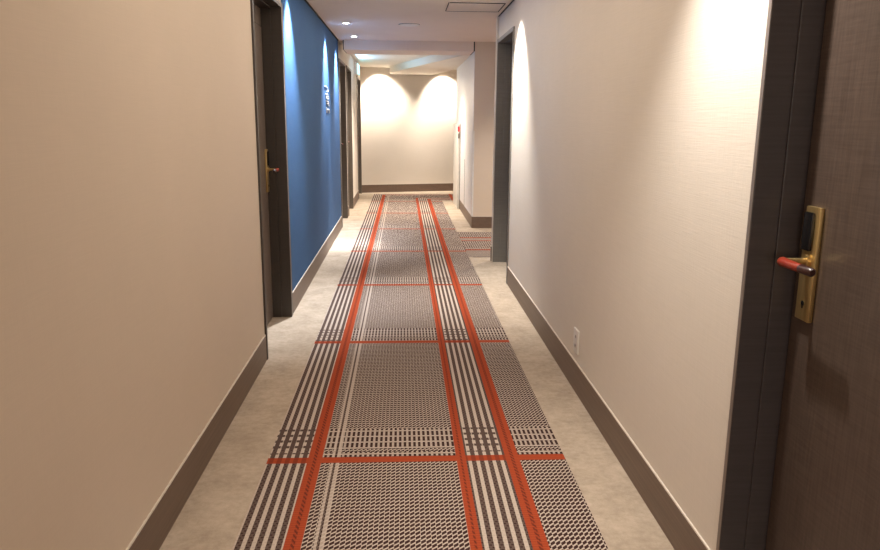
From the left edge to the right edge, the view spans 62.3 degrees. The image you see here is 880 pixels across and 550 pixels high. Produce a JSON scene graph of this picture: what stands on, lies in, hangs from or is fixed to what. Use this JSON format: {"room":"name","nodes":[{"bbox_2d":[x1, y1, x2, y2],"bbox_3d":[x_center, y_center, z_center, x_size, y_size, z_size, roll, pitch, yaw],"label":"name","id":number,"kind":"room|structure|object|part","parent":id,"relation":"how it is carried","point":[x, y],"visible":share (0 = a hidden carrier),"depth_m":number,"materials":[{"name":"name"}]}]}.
{"room":"hotel corridor","nodes":[
{"label":"hotel corridor","id":0,"kind":"room"},
{"bbox_2d":[0,0,359,549],"bbox_3d":[-1.309,-1.092,6.183,0.240,2.545,18.663,0,12,-3],"label":"wall","id":1,"kind":"structure","parent":0,"point":[131,285],"depth_m":2.33,"materials":[{"name":"beige paint"}]},
{"bbox_2d":[126,335,266,549],"bbox_3d":[-0.923,1.224,1.015,0.008,0.168,7.365,0,12,-3],"label":"baseboard","id":2,"kind":"structure","parent":1,"relation":"attached to","point":[154,530],"depth_m":3.02,"materials":[{"name":"beige wood"}]},
{"bbox_2d":[293,216,341,312],"bbox_3d":[-1.272,-0.260,7.989,0.008,0.168,4.698,0,12,-3],"label":"baseboard","id":3,"kind":"structure","parent":1,"relation":"attached to","point":[305,281],"depth_m":7.09,"materials":[{"name":"beige wood"}]},
{"bbox_2d":[304,0,338,40],"bbox_3d":[-1.252,-2.662,7.478,0.010,0.012,4.700,0,12,-3],"label":"trim","id":4,"kind":"structure","parent":1,"relation":"attached to","point":[310,6],"depth_m":7.64,"materials":[{"name":"blue paint"}]},
{"bbox_2d":[324,86,329,112],"bbox_3d":[-1.291,-2.006,8.333,0.010,0.296,0.481,0,12,-3],"label":"wall sign","id":5,"kind":"object","parent":1,"relation":"attached to","point":[324,86],"visible":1,"depth_m":8.33,"materials":[{"name":"metal"}]},
{"bbox_2d":[338,58,347,227],"bbox_3d":[-1.493,-1.911,10.597,0.194,2.310,1.093,0,12,-3],"label":"door","id":6,"kind":"structure","parent":1,"relation":"in","point":[341,65],"depth_m":11.00,"materials":[{"name":"brown wood"}]},
{"bbox_2d":[346,65,353,208],"bbox_3d":[-1.556,-2.177,11.845,0.194,2.310,1.038,0,12,-3],"label":"door","id":7,"kind":"structure","parent":1,"relation":"in","point":[348,70],"depth_m":12.22,"materials":[{"name":"brown wood"}]},
{"bbox_2d":[353,190,358,205],"bbox_3d":[-1.540,-1.399,13.339,0.008,0.168,1.545,0,12,-3],"label":"baseboard","id":8,"kind":"structure","parent":1,"relation":"attached to","point":[356,197],"depth_m":13.44,"materials":[{"name":"beige wood"}]},
{"bbox_2d":[354,62,358,75],"bbox_3d":[-1.519,-3.759,13.301,0.058,0.200,0.600,0,12,-3],"label":"exit sign","id":9,"kind":"object","parent":1,"relation":"attached to","point":[356,65],"visible":1,"depth_m":13.03,"materials":[{"name":"white plastic"}]},
{"bbox_2d":[356,76,361,193],"bbox_3d":[-1.683,-2.720,14.394,0.194,2.310,1.058,0,12,-3],"label":"door","id":10,"kind":"structure","parent":1,"relation":"in","point":[358,78],"depth_m":14.78,"materials":[{"name":"brown wood"}]},
{"bbox_2d":[360,67,456,184],"bbox_3d":[0.372,-3.116,15.773,4.289,2.545,0.241,-3,13,-18],"label":"wall","id":11,"kind":"structure","parent":0,"point":[408,121],"depth_m":15.30,"materials":[{"name":"beige paint"}]},
{"bbox_2d":[362,183,452,192],"bbox_3d":[0.320,-1.924,15.878,4.123,0.168,0.009,-3,13,-18],"label":"baseboard","id":12,"kind":"structure","parent":11,"relation":"attached to","point":[372,188],"depth_m":15.55,"materials":[{"name":"beige wood"}]},
{"bbox_2d":[307,0,511,69],"bbox_3d":[0.570,-2.508,6.558,4.600,0.100,19.800,0,12,-3],"label":"ceiling","id":13,"kind":"structure","parent":0,"point":[369,19],"depth_m":7.95,"materials":[{"name":"paint"}]},
{"bbox_2d":[344,40,473,55],"bbox_3d":[-0.434,-3.166,10.155,1.755,0.125,0.660,0,12,-3],"label":"beam","id":14,"kind":"structure","parent":13,"relation":"attached to","point":[350,46],"depth_m":9.85,"materials":[{"name":"paint"}]},
{"bbox_2d":[399,23,419,26],"bbox_3d":[-0.344,-2.795,8.140,0.236,0.012,0.236,0,12,-3],"label":"smoke detector","id":15,"kind":"object","parent":13,"relation":"attached to","point":[401,24],"visible":1,"depth_m":8.07,"materials":[{"name":"white paint"}]},
{"bbox_2d":[390,55,469,74],"bbox_3d":[-0.049,-3.732,12.831,0.975,0.125,4.779,-3,12,-15],"label":"soffit","id":16,"kind":"structure","parent":13,"relation":"attached to","point":[432,64],"depth_m":12.85,"materials":[{"name":"white paint"}]},
{"bbox_2d":[445,2,505,11],"bbox_3d":[0.325,-2.519,6.853,0.520,0.006,0.525,0,12,-3],"label":"ceiling hatch","id":17,"kind":"object","parent":13,"relation":"attached to","point":[452,6],"visible":1,"depth_m":6.84,"materials":[{"name":"paint"}]},
{"bbox_2d":[159,191,673,549],"bbox_3d":[0.548,0.079,7.107,4.600,0.100,19.800,0,12,-3],"label":"floor","id":18,"kind":"structure","parent":0,"point":[212,517],"depth_m":3.64,"materials":[{"name":"beige carpet"}]},
{"bbox_2d":[232,194,608,549],"bbox_3d":[0.867,0.131,6.623,3.612,0.004,18.400,0,12,-3],"label":"carpet runner","id":19,"kind":"object","parent":18,"relation":"on","point":[413,420],"visible":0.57,"depth_m":3.60,"materials":[{"name":"carpet"}]},
{"bbox_2d":[453,123,460,208],"bbox_3d":[0.294,-1.968,12.977,0.048,1.460,1.055,0,12,-3],"label":"cabinet","id":20,"kind":"object","parent":18,"relation":"on","point":[457,127],"visible":1,"depth_m":12.69,"materials":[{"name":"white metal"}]},
{"bbox_2d":[473,42,495,215],"bbox_3d":[1.497,-2.267,11.820,2.227,2.545,3.350,0,12,-3],"label":"wall","id":21,"kind":"structure","parent":0,"point":[485,52],"depth_m":10.10,"materials":[{"name":"beige paint"}]},
{"bbox_2d":[456,51,474,213],"bbox_3d":[0.382,-2.286,11.762,0.006,2.252,3.345,0,12,-3],"label":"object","id":22,"kind":"structure","parent":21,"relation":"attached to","point":[466,70],"depth_m":11.20,"materials":[{"name":"white paint"}]},
{"bbox_2d":[460,200,471,227],"bbox_3d":[0.398,-0.989,11.480,0.008,0.168,2.278,0,12,-3],"label":"baseboard","id":23,"kind":"structure","parent":22,"relation":"attached to","point":[467,215],"depth_m":11.21,"materials":[{"name":"beige wood"}]},
{"bbox_2d":[471,131,474,215],"bbox_3d":[0.463,-1.422,10.245,0.022,1.190,0.038,0,12,-3],"label":"guard","id":24,"kind":"object","parent":21,"relation":"attached to","point":[473,131],"visible":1,"depth_m":10.22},
{"bbox_2d":[472,216,491,227],"bbox_3d":[1.520,-0.755,10.424,2.127,0.168,0.008,0,12,-3],"label":"baseboard","id":25,"kind":"structure","parent":21,"relation":"attached to","point":[477,221],"depth_m":10.37,"materials":[{"name":"beige wood"}]},
{"bbox_2d":[491,0,768,549],"bbox_3d":[0.842,-0.798,4.883,0.260,2.545,5.830,0,12,-3],"label":"wall","id":26,"kind":"structure","parent":0,"point":[634,122],"depth_m":2.93,"materials":[{"name":"beige paint"}]},
{"bbox_2d":[492,26,514,283],"bbox_3d":[0.702,-1.162,7.153,0.194,2.310,1.110,0,12,-3],"label":"door frame","id":27,"kind":"structure","parent":26,"relation":"in","point":[505,43],"depth_m":7.61,"materials":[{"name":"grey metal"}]},
{"bbox_2d":[498,0,513,16],"bbox_3d":[0.738,-2.039,4.619,0.008,0.010,5.800,0,12,-3],"label":"trim","id":28,"kind":"structure","parent":26,"relation":"attached to","point":[512,0],"depth_m":6.83,"materials":[{"name":"beige paint"}]},
{"bbox_2d":[573,327,579,354],"bbox_3d":[0.768,0.372,4.105,0.011,0.135,0.106,0,12,-3],"label":"wall outlet","id":29,"kind":"object","parent":26,"relation":"attached to","point":[576,336],"visible":1,"depth_m":4.08,"materials":[{"name":"white plastic"}]},
{"bbox_2d":[507,267,710,549],"bbox_3d":[0.747,0.485,4.558,0.008,0.168,4.660,0,12,-3],"label":"baseboard","id":30,"kind":"structure","parent":26,"relation":"attached to","point":[678,529],"depth_m":3.27,"materials":[{"name":"beige wood"}]},
{"bbox_3d":[-1.235,-1.948,4.657,0.240,0.235,1.100,0,12,-3],"label":"wall","id":31,"kind":"structure","parent":0,"visible":0},
{"bbox_2d":[250,0,292,359],"bbox_3d":[-1.208,-0.704,4.925,0.194,2.310,1.099,0,12,-3],"label":"door","id":32,"kind":"structure","parent":31,"relation":"in","point":[266,15],"depth_m":5.31,"materials":[{"name":"brown wood"}]},
{"bbox_3d":[-1.268,-1.727,4.685,0.036,0.119,0.991,0,12,-3],"label":"transom panel","id":33,"kind":"part","parent":32,"relation":"part of","materials":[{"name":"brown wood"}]},
{"bbox_3d":[-1.270,-0.766,5.347,0.013,0.311,0.068,0,12,-3],"label":"lock plate","id":34,"kind":"part","parent":32,"relation":"part of","materials":[{"name":"gold metal"}]},
{"bbox_3d":[1.117,0.326,-0.397,0.240,2.545,4.980,0,12,-3],"label":"wall","id":35,"kind":"structure","parent":0,"visible":0},
{"bbox_2d":[716,0,879,549],"bbox_3d":[0.981,0.034,1.537,0.188,2.310,1.068,0,12,-3],"label":"door","id":36,"kind":"structure","parent":35,"relation":"in","point":[801,471],"depth_m":1.94,"materials":[{"name":"brown wood"}]},
{"bbox_3d":[0.982,0.034,1.537,0.187,2.310,1.068,0,12,-3],"label":"frame","id":37,"kind":"part","parent":36,"relation":"part of","materials":[{"name":"brown wood"}]},
{"bbox_3d":[0.953,-0.038,1.961,0.078,0.034,0.034,0,12,-3],"label":"lever","id":38,"kind":"part","parent":36,"relation":"part of","materials":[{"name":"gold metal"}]},
{"bbox_3d":[0.997,-0.029,1.965,0.013,0.311,0.068,0,12,-3],"label":"lock plate","id":39,"kind":"part","parent":36,"relation":"part of","materials":[{"name":"gold metal"}]}
]}

